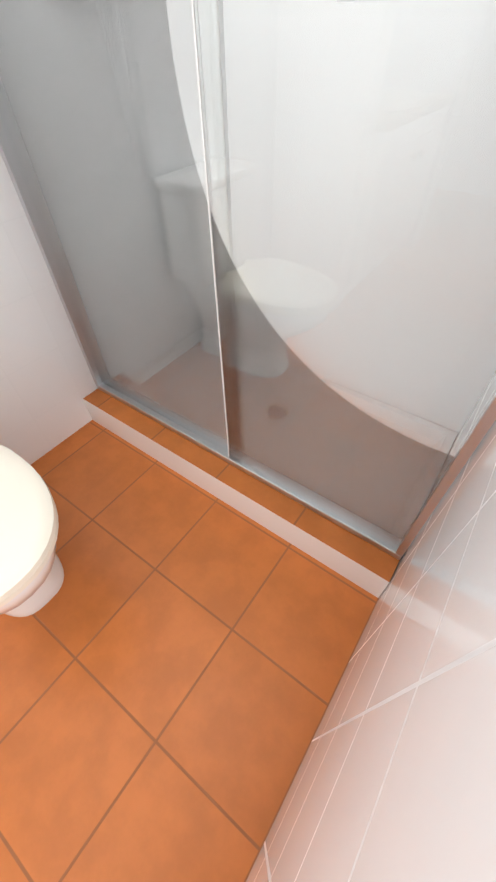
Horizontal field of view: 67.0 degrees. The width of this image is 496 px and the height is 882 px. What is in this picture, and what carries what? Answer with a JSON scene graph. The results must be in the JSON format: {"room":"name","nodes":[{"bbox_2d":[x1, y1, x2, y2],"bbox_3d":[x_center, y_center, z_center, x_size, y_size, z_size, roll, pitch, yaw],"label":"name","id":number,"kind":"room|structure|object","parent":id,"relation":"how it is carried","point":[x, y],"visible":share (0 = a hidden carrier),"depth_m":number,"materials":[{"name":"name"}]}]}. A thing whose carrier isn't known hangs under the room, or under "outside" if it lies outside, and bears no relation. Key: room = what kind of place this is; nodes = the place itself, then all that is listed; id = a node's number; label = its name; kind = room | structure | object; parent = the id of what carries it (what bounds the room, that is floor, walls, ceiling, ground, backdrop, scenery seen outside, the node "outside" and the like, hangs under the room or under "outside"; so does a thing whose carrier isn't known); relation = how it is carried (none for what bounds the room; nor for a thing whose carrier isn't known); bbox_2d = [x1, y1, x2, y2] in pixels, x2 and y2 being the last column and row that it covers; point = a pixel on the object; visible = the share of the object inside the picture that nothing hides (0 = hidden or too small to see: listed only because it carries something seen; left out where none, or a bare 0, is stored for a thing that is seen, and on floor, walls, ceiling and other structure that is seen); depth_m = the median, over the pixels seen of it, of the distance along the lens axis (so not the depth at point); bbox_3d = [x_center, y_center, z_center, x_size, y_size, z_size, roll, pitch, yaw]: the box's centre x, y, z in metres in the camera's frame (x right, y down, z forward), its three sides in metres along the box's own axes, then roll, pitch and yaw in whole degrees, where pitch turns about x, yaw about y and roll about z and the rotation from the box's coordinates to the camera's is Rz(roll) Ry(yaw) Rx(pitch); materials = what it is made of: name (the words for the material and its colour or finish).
{"room":"bathroom","nodes":[
{"label":"bathroom","id":0,"kind":"room"},
{"bbox_2d":[0,153,96,464],"bbox_3d":[-1.162,-0.595,0.291,0.150,2.700,3.360,28,55,23],"label":"wall","id":1,"kind":"structure","parent":0,"point":[47,384],"depth_m":1.30,"materials":[{"name":"painted plaster"}]},
{"bbox_2d":[0,420,379,881],"bbox_3d":[-1.252,1.040,0.690,2.150,0.060,5.050,28,55,23],"label":"floor","id":2,"kind":"structure","parent":0,"point":[176,651],"depth_m":0.99,"materials":[{"name":"tile"}]},
{"bbox_2d":[0,444,63,616],"bbox_3d":[-0.732,0.155,0.895,0.707,0.790,0.424,28,55,23],"label":"toilet","id":3,"kind":"object","parent":2,"relation":"on","point":[31,575],"visible":1,"depth_m":0.81,"materials":[{"name":"white ceramic"}]},
{"bbox_2d":[83,389,399,597],"bbox_3d":[-0.109,0.110,1.368,1.316,0.125,0.125,28,55,23],"label":"curb","id":4,"kind":"object","parent":2,"relation":"on","point":[362,563],"visible":0.79,"depth_m":1.25,"materials":[{"name":"white ceramic"}]},
{"bbox_2d":[0,0,495,559],"bbox_3d":[-0.105,-0.562,0.645,1.314,1.846,0.072,28,55,23],"label":"shower door","id":5,"kind":"structure","parent":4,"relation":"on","point":[174,328],"depth_m":0.87,"materials":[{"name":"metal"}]},
{"bbox_2d":[323,378,456,451],"bbox_3d":[0.106,-0.101,1.584,1.316,0.075,0.612,28,55,23],"label":"tray","id":6,"kind":"object","parent":2,"relation":"on","point":[411,421],"depth_m":1.53,"materials":[{"name":"white plastic"}]},
{"bbox_2d":[169,0,495,433],"bbox_3d":[0.340,-1.236,0.832,1.320,2.700,0.250,28,55,23],"label":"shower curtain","id":7,"kind":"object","parent":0,"point":[331,92],"depth_m":1.13,"materials":[{"name":"tile"}]},
{"bbox_2d":[354,0,394,1],"bbox_3d":[0.496,-1.368,0.491,0.540,1.020,0.090,28,55,23],"label":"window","id":8,"kind":"structure","parent":7,"relation":"in","point":[371,0],"depth_m":0.95,"materials":[{"name":"white"}]},
{"bbox_2d":[246,371,495,881],"bbox_3d":[-0.456,0.554,-0.737,0.150,2.700,5.050,28,55,23],"label":"wall","id":9,"kind":"structure","parent":0,"point":[394,780],"depth_m":0.32,"materials":[{"name":"tile"}]}
]}

